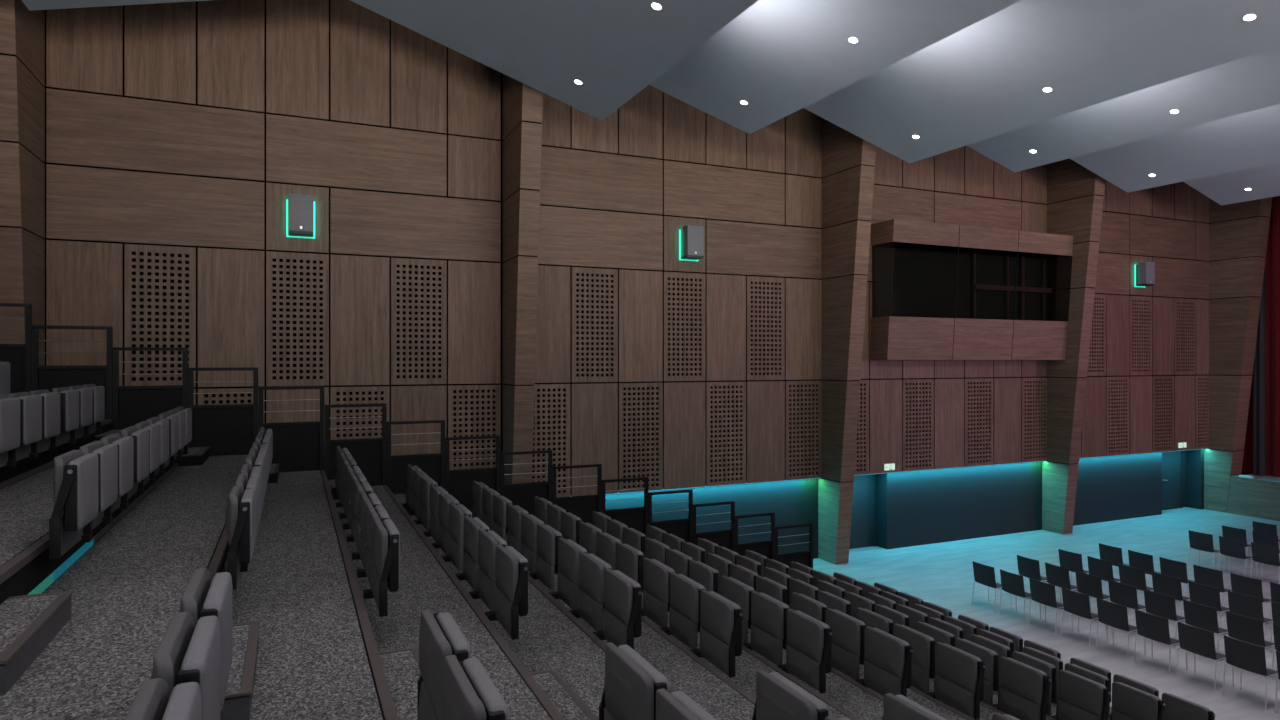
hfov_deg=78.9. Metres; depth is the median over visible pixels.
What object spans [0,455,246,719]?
tier
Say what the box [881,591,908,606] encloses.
seat
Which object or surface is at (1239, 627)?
chair
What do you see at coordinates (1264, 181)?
ceiling panel
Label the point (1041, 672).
seat cushion
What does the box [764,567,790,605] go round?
seat
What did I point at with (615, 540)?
seat cushion
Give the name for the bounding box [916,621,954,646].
seat
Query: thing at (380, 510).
seat cushion
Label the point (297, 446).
guard rail
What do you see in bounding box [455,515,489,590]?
seat
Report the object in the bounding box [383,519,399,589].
seat cushion
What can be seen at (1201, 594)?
chair
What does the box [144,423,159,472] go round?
seat cushion
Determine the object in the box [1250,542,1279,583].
chair
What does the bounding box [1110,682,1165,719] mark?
seat
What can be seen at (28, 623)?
step
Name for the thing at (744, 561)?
seat
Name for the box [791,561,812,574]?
seat
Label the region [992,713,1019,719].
seat
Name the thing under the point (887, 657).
seat
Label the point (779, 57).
ceiling panel
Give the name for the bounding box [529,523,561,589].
seat
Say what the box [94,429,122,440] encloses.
step
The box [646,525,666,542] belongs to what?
seat
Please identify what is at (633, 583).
seat cushion
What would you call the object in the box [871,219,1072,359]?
booth
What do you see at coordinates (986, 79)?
ceiling panel
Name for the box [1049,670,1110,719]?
seat
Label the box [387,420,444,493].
guard rail
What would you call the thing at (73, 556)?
step light
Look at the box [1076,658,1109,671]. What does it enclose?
seat cushion
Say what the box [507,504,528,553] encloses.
seat
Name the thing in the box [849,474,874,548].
door
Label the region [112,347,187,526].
guard rail
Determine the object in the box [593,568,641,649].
seat
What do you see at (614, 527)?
seat
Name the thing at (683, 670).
tier
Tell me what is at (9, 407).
seat
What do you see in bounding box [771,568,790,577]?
seat cushion
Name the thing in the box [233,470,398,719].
tier
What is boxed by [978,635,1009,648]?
seat cushion
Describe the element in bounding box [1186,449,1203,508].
wall
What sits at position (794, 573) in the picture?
seat
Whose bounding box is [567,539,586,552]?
seat cushion
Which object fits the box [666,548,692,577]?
seat
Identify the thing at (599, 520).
seat
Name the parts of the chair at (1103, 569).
backrest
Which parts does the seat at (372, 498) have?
backrest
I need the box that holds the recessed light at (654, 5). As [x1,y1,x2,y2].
[650,2,661,9]
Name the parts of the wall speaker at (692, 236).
plate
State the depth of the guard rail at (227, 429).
11.26 m
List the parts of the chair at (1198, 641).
leg, leg, backrest, seat, leg, leg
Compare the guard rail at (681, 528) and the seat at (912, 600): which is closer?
the seat at (912, 600)
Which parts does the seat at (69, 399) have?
backrest, cushion plate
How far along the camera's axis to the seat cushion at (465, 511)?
7.43 m
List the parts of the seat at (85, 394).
backrest, cushion plate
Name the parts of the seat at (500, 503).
backrest, cushion plate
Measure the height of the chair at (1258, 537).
0.901 m
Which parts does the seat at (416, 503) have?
backrest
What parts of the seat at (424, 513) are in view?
backrest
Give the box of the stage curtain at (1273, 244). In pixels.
[1242,196,1279,476]
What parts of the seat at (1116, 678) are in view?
backrest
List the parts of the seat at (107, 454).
backrest, cushion plate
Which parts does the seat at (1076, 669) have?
backrest, cushion plate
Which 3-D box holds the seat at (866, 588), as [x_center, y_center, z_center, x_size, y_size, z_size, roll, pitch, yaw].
[3.746,4.003,12.873,0.202,0.597,0.583,0,0,-24]
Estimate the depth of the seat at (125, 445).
5.80 m
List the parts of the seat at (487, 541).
backrest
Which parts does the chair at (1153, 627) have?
leg, leg, backrest, seat, leg, leg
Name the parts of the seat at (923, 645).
backrest, cushion plate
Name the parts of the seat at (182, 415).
backrest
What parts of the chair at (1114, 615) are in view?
leg, backrest, seat, leg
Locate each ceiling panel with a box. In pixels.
[22,0,757,120]
[649,0,1020,133]
[804,0,1279,162]
[966,46,1279,171]
[1070,104,1279,192]
[1183,162,1279,204]
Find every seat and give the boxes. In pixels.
[0,361,9,395]
[0,395,19,467]
[7,392,41,460]
[29,390,59,452]
[49,450,98,559]
[52,387,78,445]
[68,385,92,438]
[80,441,117,529]
[82,384,104,433]
[100,433,133,512]
[120,426,148,498]
[124,678,201,719]
[134,421,159,485]
[146,417,168,475]
[150,612,219,719]
[158,412,178,467]
[167,409,185,459]
[174,406,191,454]
[179,568,232,710]
[224,485,255,589]
[235,474,259,537]
[240,464,261,522]
[245,454,264,507]
[249,447,266,492]
[252,441,268,482]
[255,435,270,472]
[257,431,271,467]
[259,427,272,457]
[331,446,348,491]
[334,451,352,499]
[336,456,356,511]
[339,464,361,520]
[343,471,366,534]
[346,479,372,549]
[352,491,380,566]
[357,503,389,586]
[363,517,399,616]
[402,464,421,510]
[408,470,428,518]
[414,476,437,529]
[417,609,470,719]
[423,485,448,541]
[432,493,459,554]
[442,502,471,570]
[443,655,507,719]
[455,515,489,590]
[469,528,506,610]
[472,481,488,520]
[482,487,499,530]
[485,544,527,639]
[493,494,511,540]
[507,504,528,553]
[521,513,543,572]
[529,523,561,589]
[534,496,552,524]
[547,503,565,532]
[549,537,586,609]
[561,511,580,543]
[569,552,611,630]
[579,521,601,555]
[592,511,610,532]
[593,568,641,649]
[597,531,621,570]
[599,642,667,719]
[607,518,626,543]
[616,542,643,591]
[623,527,645,557]
[642,557,674,627]
[645,538,669,564]
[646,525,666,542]
[656,688,715,719]
[660,572,704,648]
[663,532,684,551]
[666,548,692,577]
[682,541,705,563]
[689,560,718,593]
[690,590,742,677]
[697,538,717,564]
[707,553,731,594]
[716,546,738,564]
[721,576,754,643]
[730,563,757,590]
[736,555,760,575]
[742,591,789,664]
[745,550,766,576]
[752,670,827,719]
[756,576,787,604]
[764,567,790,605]
[766,558,788,574]
[777,609,832,692]
[788,568,813,585]
[789,578,818,608]
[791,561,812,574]
[791,592,826,622]
[812,570,836,586]
[817,580,845,598]
[818,590,850,615]
[825,608,865,679]
[825,715,849,719]
[833,572,856,585]
[836,580,862,596]
[844,591,875,617]
[854,626,912,696]
[856,581,881,597]
[856,607,893,634]
[867,592,896,609]
[874,582,897,594]
[875,604,908,626]
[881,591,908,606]
[882,693,946,719]
[893,624,934,692]
[896,604,927,629]
[898,592,923,608]
[914,604,943,620]
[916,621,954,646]
[924,602,951,616]
[925,642,985,719]
[928,617,963,638]
[944,616,976,640]
[955,638,997,704]
[958,615,988,634]
[971,634,1010,692]
[978,629,1013,657]
[989,627,1022,651]
[990,656,1050,719]
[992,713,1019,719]
[1012,651,1055,715]
[1022,646,1062,704]
[1024,640,1060,658]
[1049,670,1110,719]
[1065,663,1109,711]
[1070,658,1110,701]
[1109,674,1158,716]
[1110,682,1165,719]
[1162,693,1215,719]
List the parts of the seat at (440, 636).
leg, backrest, cushion plate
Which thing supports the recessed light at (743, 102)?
in the ceiling panel at (779, 57)
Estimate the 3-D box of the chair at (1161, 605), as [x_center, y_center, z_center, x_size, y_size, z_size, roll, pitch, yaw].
[9.542,4.642,14.084,0.514,0.901,0.591,0,0,-25]
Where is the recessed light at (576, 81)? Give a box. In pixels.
[574,79,582,84]
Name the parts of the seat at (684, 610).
backrest, cushion plate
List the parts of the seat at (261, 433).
backrest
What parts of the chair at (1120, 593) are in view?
backrest, seat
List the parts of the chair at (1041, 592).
backrest, seat, leg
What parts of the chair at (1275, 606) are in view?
leg, backrest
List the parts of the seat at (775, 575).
backrest, cushion plate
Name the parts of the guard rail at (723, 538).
post, skirt panel, rail, rail, post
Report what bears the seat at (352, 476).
attached to the tier at (318, 657)
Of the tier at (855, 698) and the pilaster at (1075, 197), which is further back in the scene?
the pilaster at (1075, 197)
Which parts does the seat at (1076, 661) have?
backrest, cushion plate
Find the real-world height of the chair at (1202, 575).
0.901 m
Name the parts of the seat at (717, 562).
backrest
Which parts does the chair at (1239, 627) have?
backrest, seat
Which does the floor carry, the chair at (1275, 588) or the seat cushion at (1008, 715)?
the chair at (1275, 588)
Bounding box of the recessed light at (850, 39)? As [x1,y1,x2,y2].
[848,37,858,42]
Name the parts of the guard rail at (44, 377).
post, rod, rod, rail, rail, post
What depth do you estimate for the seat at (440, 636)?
3.27 m
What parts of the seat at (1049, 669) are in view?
backrest, cushion plate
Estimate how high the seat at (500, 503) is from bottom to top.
0.597 m
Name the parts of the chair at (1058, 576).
backrest, seat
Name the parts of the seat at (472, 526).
backrest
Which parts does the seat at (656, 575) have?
backrest, cushion plate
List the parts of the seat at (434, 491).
backrest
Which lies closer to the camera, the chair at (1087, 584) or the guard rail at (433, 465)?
the guard rail at (433, 465)
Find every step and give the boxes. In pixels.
[0,590,73,695]
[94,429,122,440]
[178,447,209,466]
[220,621,259,719]
[268,463,278,482]
[328,479,339,499]
[379,646,419,719]
[394,494,410,511]
[530,668,598,719]
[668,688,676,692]
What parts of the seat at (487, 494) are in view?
backrest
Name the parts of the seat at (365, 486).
backrest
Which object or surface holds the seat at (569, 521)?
attached to the tier at (683, 670)
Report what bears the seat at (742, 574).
attached to the tier at (855, 698)
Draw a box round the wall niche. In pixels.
[1183,450,1185,506]
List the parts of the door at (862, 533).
frame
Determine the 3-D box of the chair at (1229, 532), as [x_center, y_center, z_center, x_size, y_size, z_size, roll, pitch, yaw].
[15.063,4.642,19.545,0.514,0.901,0.591,0,0,-23]
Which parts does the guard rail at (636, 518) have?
post, skirt panel, rail, rail, post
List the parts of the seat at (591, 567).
backrest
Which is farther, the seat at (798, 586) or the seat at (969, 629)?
the seat at (969, 629)
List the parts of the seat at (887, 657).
backrest, leg, folded arm, plate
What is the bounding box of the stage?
[1226,474,1279,520]
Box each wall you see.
[45,0,1208,497]
[570,478,817,558]
[875,452,1161,548]
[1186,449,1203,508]
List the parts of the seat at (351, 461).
backrest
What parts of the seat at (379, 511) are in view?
backrest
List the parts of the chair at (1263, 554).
backrest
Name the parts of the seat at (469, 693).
backrest, cushion plate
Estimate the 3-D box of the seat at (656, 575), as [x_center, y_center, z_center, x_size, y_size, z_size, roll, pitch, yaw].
[0.147,2.292,7.696,0.202,0.597,0.583,0,0,-24]
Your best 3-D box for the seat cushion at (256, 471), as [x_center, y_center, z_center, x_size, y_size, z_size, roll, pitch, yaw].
[-3.068,1.083,6.223,0.076,0.412,0.493,0,0,-24]
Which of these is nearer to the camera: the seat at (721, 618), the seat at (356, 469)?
the seat at (721, 618)
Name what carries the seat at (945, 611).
attached to the tier
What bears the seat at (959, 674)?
attached to the tier at (947, 712)
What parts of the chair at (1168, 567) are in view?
backrest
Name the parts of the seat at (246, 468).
backrest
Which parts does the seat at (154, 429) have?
backrest, cushion plate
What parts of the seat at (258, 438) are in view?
backrest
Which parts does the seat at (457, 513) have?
backrest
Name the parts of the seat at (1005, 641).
backrest, cushion plate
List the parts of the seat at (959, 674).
backrest, leg, folded arm, cushion plate, plate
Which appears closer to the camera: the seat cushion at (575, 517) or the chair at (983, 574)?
the seat cushion at (575, 517)
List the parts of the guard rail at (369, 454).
post, skirt panel, rod, rail, rail, rod, post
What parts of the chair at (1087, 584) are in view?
backrest, seat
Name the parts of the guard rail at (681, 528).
post, rail, skirt panel, rail, post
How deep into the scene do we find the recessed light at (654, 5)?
11.04 m
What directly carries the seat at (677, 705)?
attached to the tier at (426, 580)
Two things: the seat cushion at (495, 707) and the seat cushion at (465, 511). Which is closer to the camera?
the seat cushion at (495, 707)
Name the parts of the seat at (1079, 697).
backrest, folded arm, plate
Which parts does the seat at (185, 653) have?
backrest, cushion plate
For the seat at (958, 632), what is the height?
0.597 m
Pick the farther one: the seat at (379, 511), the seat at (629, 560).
the seat at (629, 560)
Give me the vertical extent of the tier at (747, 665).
0.285 m
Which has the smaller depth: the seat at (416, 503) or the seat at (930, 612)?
the seat at (416, 503)
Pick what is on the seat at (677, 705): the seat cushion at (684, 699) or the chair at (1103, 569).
the seat cushion at (684, 699)
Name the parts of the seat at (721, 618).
backrest, leg, folded arm, plate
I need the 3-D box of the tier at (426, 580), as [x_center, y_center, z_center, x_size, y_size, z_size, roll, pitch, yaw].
[0.681,2.092,0.682,0.899,0.285,24.688,0,0,-24]
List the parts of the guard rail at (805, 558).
post, skirt panel, rail, rail, post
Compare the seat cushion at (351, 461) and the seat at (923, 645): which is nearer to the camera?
the seat at (923, 645)
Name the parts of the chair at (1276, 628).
leg, backrest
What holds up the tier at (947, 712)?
on the tier at (987, 711)
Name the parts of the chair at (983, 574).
backrest, seat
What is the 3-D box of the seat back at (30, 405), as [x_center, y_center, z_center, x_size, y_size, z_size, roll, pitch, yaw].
[-5.253,0.512,6.698,0.076,0.412,0.493,0,0,-24]
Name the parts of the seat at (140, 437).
backrest, cushion plate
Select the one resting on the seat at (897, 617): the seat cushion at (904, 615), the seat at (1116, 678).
the seat cushion at (904, 615)
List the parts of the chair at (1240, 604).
backrest, seat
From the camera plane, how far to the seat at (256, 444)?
7.92 m
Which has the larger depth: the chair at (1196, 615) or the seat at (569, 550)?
the chair at (1196, 615)
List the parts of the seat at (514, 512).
backrest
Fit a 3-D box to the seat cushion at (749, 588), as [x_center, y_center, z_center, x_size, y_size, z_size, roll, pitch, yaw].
[1.039,2.510,8.061,0.076,0.412,0.493,0,0,-24]
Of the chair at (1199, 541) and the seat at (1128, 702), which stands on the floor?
the chair at (1199, 541)
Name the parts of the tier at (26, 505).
trim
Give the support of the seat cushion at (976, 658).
on the seat at (959, 674)
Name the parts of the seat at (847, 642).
backrest, cushion plate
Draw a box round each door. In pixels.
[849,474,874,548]
[1162,451,1182,509]
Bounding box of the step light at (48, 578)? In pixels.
[28,573,53,594]
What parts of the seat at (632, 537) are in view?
backrest, cushion plate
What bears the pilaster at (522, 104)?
attached to the wall at (179, 136)
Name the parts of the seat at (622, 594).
backrest, leg, folded arm, plate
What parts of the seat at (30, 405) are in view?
backrest, cushion plate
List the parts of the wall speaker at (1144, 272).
plate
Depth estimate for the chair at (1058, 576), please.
15.84 m
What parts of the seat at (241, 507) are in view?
leg, backrest, folded arm, cushion plate, plate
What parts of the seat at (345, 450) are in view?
backrest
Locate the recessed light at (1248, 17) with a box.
[1242,13,1256,20]
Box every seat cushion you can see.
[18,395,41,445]
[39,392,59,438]
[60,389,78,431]
[68,453,98,530]
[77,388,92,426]
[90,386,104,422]
[93,444,117,511]
[112,436,133,497]
[131,429,148,482]
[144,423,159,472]
[156,419,168,464]
[162,682,201,719]
[166,414,178,455]
[175,411,185,449]
[181,616,219,719]
[182,408,191,444]
[203,572,232,710]
[241,488,255,562]
[246,476,259,537]
[250,466,261,522]
[254,456,264,507]
[257,449,266,492]
[260,443,268,482]
[262,437,270,472]
[264,433,271,467]
[266,429,272,457]
[348,458,356,465]
[353,466,361,472]
[357,473,366,480]
[361,481,372,492]
[368,493,380,504]
[375,505,389,518]
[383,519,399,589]
[419,471,428,477]
[426,478,437,486]
[436,486,448,494]
[436,612,470,658]
[446,495,459,503]
[457,504,471,517]
[463,658,507,719]
[472,517,489,530]
[487,531,506,545]
[500,496,511,503]
[505,546,527,561]
[514,505,528,514]
[529,514,543,524]
[544,525,561,536]
[567,512,580,519]
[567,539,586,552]
[586,523,601,531]
[588,553,611,569]
[604,532,621,542]
[613,570,640,586]
[618,645,667,690]
[624,544,643,555]
[630,528,645,537]
[651,559,674,572]
[652,539,669,547]
[671,691,715,719]
[672,549,692,559]
[678,574,704,588]
[696,561,718,572]
[710,591,740,608]
[713,554,731,563]
[728,577,754,590]
[737,565,757,574]
[760,592,789,608]
[763,577,787,589]
[769,672,827,709]
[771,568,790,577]
[796,579,818,589]
[796,610,829,627]
[800,593,826,606]
[826,592,849,603]
[834,609,864,624]
[851,592,874,603]
[865,609,892,621]
[874,628,909,645]
[882,605,907,616]
[902,625,934,640]
[924,622,953,635]
[936,618,962,629]
[943,643,981,660]
[963,639,997,654]
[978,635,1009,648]
[1005,714,1019,719]
[1008,657,1046,674]
[1020,652,1054,667]
[1029,647,1061,660]
[1066,670,1105,687]
[1073,664,1107,678]
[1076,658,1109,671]
[1119,682,1160,699]
[1121,675,1156,689]
[1169,693,1210,710]
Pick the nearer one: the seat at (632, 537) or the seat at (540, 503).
the seat at (632, 537)
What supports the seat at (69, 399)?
attached to the tier at (25, 468)
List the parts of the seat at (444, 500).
backrest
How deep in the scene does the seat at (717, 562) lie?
10.02 m
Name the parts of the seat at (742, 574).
cushion plate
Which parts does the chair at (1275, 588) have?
backrest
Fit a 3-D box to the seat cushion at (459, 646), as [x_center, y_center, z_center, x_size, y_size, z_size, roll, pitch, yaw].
[-0.815,1.368,3.391,0.076,0.412,0.493,0,0,-24]
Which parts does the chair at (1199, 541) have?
backrest, seat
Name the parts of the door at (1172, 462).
frame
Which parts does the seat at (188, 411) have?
backrest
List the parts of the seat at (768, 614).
backrest, cushion plate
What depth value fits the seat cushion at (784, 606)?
7.39 m
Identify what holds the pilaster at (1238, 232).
attached to the wall at (1194, 459)
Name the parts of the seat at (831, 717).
backrest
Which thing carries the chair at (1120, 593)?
on the floor
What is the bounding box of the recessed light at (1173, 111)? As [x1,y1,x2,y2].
[1169,109,1179,113]
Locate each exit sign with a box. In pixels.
[883,463,894,470]
[1177,442,1185,447]
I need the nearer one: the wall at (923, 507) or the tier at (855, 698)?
the tier at (855, 698)
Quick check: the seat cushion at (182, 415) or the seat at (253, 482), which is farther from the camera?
the seat cushion at (182, 415)
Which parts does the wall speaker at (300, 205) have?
plate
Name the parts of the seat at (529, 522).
backrest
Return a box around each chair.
[972,561,1011,611]
[999,569,1040,622]
[1017,555,1046,581]
[1029,578,1072,633]
[1045,562,1076,613]
[1058,549,1088,588]
[1061,587,1107,645]
[1075,570,1109,623]
[1087,556,1119,602]
[1096,598,1145,659]
[1099,543,1129,566]
[1107,579,1152,635]
[1118,564,1152,611]
[1128,550,1160,591]
[1134,609,1187,674]
[1143,589,1190,647]
[1152,572,1189,622]
[1159,557,1194,596]
[1176,622,1233,690]
[1182,599,1227,661]
[1188,530,1224,569]
[1188,581,1228,637]
[1193,565,1231,616]
[1218,536,1256,576]
[1221,525,1257,565]
[1222,635,1277,709]
[1225,611,1274,676]
[1227,591,1272,635]
[1230,573,1271,615]
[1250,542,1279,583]
[1252,521,1279,541]
[1252,531,1279,572]
[1269,582,1279,628]
[1270,601,1279,652]
[1271,624,1279,679]
[1274,651,1279,712]
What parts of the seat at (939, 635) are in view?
cushion plate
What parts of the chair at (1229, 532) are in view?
backrest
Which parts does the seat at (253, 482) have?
backrest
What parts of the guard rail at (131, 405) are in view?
post, rail, rail, rod, post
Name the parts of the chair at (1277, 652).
leg, backrest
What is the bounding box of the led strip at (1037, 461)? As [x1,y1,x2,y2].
[854,461,1038,475]
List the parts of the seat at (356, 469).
backrest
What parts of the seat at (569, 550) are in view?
backrest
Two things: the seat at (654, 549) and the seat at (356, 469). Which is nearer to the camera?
the seat at (356, 469)
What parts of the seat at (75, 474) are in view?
leg, folded arm, backrest, plate, cushion plate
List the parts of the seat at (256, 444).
backrest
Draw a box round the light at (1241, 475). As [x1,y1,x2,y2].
[1239,474,1254,477]
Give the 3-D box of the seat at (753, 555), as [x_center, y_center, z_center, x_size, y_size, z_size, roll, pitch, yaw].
[1.857,3.433,12.688,0.202,0.597,0.583,0,0,-24]
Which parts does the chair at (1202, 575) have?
backrest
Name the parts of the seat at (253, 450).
backrest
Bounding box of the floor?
[813,507,1279,719]
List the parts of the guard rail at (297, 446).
post, rail, rod, rail, rod, skirt panel, post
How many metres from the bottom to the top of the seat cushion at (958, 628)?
0.412 m
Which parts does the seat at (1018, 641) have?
cushion plate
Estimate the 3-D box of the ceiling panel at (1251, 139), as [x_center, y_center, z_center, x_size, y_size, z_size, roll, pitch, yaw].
[17.170,-5.394,9.000,4.324,1.347,26.400,0,0,-24]
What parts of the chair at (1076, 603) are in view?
leg, backrest, seat, leg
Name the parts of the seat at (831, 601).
cushion plate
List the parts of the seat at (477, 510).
backrest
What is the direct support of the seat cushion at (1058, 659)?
on the seat at (1057, 662)
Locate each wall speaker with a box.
[287,193,314,238]
[679,225,703,260]
[1134,262,1154,287]
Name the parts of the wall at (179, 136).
wood panel, wood panel, wood panel, wood panel, wood panel, perforated panel, wood panel, perforated panel, wood panel, wood panel, wood panel, wood panel, wood panel, perforated panel, wood panel, wood panel, wood panel, perforated panel, wood panel, wood panel, wood panel, perforated panel, wood panel, wood panel, wood panel, perforated panel, perforated panel, wood panel, wood panel, wood panel, wood panel, perforated panel, wood panel, wood panel, wood panel, wood panel, perforated panel, wood panel, wood panel, wood panel, perforated panel, wood panel, wood panel, wood panel, perforated panel, wood panel, wood panel, wood panel, perforated panel, wood panel, wood panel, wood panel, perforated panel, perforated panel, wood panel, wood panel, wood panel, wood panel, wood panel, wood panel, wood panel, wood panel, perforated panel, wood panel, wood panel, wood panel, wood panel, wood panel, wood panel, perforated panel, wood panel, wood panel, wood panel, wood panel, wood panel, wood panel, perforated panel, wood panel, perforated panel, wood panel, wood panel, wood panel, wood panel, wood panel, perforated panel, wood panel, wood panel, wood panel, perforated panel, wood panel, wood panel, wood panel, perforated panel, wood panel, wood panel, wood panel, perforated panel, wood panel, wood panel, wood panel, perforated panel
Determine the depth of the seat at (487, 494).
10.13 m
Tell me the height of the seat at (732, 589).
0.597 m
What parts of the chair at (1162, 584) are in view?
backrest, seat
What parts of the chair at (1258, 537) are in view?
backrest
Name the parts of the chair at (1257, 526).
backrest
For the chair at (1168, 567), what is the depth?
16.26 m
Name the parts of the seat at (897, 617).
cushion plate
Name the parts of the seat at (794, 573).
cushion plate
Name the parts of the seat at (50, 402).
backrest, cushion plate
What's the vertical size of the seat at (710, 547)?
0.597 m
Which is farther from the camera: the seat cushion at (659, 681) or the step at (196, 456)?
the step at (196, 456)
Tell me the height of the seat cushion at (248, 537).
0.412 m
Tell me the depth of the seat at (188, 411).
9.32 m
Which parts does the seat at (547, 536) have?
backrest, cushion plate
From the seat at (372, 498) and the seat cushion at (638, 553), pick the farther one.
the seat cushion at (638, 553)
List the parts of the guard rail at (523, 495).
post, rod, rail, skirt panel, rod, rail, post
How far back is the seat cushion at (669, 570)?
7.57 m
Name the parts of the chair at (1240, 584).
backrest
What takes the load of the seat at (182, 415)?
attached to the tier at (26, 505)
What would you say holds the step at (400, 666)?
on the tier at (426, 580)
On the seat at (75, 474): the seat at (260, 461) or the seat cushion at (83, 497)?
the seat cushion at (83, 497)
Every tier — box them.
[0,419,111,488]
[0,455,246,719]
[0,460,177,604]
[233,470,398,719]
[334,485,564,719]
[411,515,604,718]
[506,534,755,719]
[642,592,860,719]
[742,628,883,719]
[832,664,974,719]
[912,678,1005,719]
[992,690,1054,719]
[1050,703,1055,715]
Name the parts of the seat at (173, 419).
backrest, cushion plate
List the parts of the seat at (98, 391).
backrest, cushion plate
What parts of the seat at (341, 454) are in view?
backrest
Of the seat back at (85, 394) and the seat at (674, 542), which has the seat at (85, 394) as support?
the seat back at (85, 394)
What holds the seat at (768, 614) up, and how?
attached to the tier at (747, 665)
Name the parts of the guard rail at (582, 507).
post, skirt panel, rail, rail, post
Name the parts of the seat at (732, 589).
backrest, cushion plate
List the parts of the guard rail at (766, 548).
post, skirt panel, rail, rail, post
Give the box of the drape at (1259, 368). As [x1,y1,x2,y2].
[1253,257,1266,475]
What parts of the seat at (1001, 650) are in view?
backrest, cushion plate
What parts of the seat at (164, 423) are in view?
backrest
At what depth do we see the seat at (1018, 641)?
11.29 m
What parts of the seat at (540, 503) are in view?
backrest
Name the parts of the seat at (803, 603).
cushion plate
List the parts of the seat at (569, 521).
cushion plate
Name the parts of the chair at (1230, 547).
backrest, seat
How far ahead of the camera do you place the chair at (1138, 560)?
16.89 m
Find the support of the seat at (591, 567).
attached to the tier at (551, 636)
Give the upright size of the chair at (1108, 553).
0.901 m
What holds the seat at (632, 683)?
attached to the tier at (426, 580)
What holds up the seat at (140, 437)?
attached to the tier at (26, 505)
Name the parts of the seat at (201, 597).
backrest, cushion plate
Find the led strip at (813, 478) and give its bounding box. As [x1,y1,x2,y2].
[615,478,814,493]
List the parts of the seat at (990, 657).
backrest, cushion plate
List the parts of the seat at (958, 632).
cushion plate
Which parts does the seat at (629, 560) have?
backrest, cushion plate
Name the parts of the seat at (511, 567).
backrest, leg, folded arm, cushion plate, plate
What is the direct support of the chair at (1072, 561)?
on the floor
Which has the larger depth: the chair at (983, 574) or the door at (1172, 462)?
the door at (1172, 462)
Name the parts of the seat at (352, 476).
backrest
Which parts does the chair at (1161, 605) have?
backrest, seat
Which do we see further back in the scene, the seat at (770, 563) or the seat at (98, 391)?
the seat at (770, 563)
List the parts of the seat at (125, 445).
backrest, cushion plate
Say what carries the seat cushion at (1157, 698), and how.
on the seat at (1128, 702)
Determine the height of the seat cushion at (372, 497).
0.412 m
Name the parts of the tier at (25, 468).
trim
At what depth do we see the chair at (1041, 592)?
14.68 m
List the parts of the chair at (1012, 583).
backrest, seat, leg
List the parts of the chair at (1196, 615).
backrest, seat, leg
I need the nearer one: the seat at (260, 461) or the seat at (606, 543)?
the seat at (260, 461)
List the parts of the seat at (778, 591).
cushion plate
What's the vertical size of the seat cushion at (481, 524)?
0.412 m
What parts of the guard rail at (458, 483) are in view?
post, rod, rail, skirt panel, rail, rod, post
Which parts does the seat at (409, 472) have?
backrest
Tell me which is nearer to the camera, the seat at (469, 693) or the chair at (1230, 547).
the seat at (469, 693)
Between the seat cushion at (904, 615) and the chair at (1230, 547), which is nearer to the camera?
the seat cushion at (904, 615)
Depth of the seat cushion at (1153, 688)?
9.65 m
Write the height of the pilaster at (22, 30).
12.691 m
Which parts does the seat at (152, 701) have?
backrest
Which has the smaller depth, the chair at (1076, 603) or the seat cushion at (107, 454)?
the seat cushion at (107, 454)
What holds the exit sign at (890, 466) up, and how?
attached to the wall at (179, 136)
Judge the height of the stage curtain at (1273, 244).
9.430 m
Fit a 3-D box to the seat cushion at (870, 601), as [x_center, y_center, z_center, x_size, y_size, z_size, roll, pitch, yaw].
[2.962,3.365,10.375,0.076,0.412,0.493,0,0,-24]
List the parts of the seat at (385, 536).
backrest, leg, folded arm, cushion plate, plate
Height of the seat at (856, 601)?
0.597 m
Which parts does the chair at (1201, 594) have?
backrest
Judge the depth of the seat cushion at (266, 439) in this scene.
8.48 m
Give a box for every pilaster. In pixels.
[0,0,44,364]
[502,73,542,483]
[818,118,875,564]
[1042,158,1104,533]
[1204,197,1272,512]
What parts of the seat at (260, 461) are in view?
backrest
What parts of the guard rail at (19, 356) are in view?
rail, rail, post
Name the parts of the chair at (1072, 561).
backrest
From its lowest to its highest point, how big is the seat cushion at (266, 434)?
0.412 m
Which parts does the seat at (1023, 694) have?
backrest, leg, folded arm, plate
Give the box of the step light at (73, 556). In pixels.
[52,540,92,580]
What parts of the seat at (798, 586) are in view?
backrest, cushion plate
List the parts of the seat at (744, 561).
cushion plate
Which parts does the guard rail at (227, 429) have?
post, rail, rod, rail, skirt panel, rod, post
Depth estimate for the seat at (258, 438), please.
8.49 m
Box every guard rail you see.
[0,303,31,487]
[32,325,112,593]
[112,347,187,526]
[188,367,257,455]
[259,386,323,472]
[325,403,386,485]
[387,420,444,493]
[445,435,499,511]
[500,450,551,514]
[552,464,601,523]
[602,477,647,535]
[648,489,692,543]
[693,501,734,551]
[735,512,774,559]
[775,523,812,567]
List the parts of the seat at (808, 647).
backrest, leg, folded arm, plate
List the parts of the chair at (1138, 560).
backrest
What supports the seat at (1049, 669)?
attached to the tier at (995, 694)
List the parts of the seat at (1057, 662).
backrest, cushion plate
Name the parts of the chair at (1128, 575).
backrest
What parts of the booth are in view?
fascia panel, fascia panel, panel, rack post, fascia panel, fascia panel, rack post, rack rail, rack post, fascia panel, rack post, fascia panel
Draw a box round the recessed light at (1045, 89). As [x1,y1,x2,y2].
[1042,87,1052,91]
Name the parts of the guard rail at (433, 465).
post, rod, rail, skirt panel, rod, rail, post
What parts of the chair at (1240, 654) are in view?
leg, leg, backrest, seat, leg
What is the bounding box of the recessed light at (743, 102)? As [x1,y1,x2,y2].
[740,100,747,104]
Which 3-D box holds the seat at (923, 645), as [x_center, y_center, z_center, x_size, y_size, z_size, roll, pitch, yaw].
[2.858,3.147,8.249,0.202,0.597,0.583,0,0,-24]
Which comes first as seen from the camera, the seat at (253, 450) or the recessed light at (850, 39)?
the seat at (253, 450)
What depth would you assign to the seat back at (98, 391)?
8.94 m

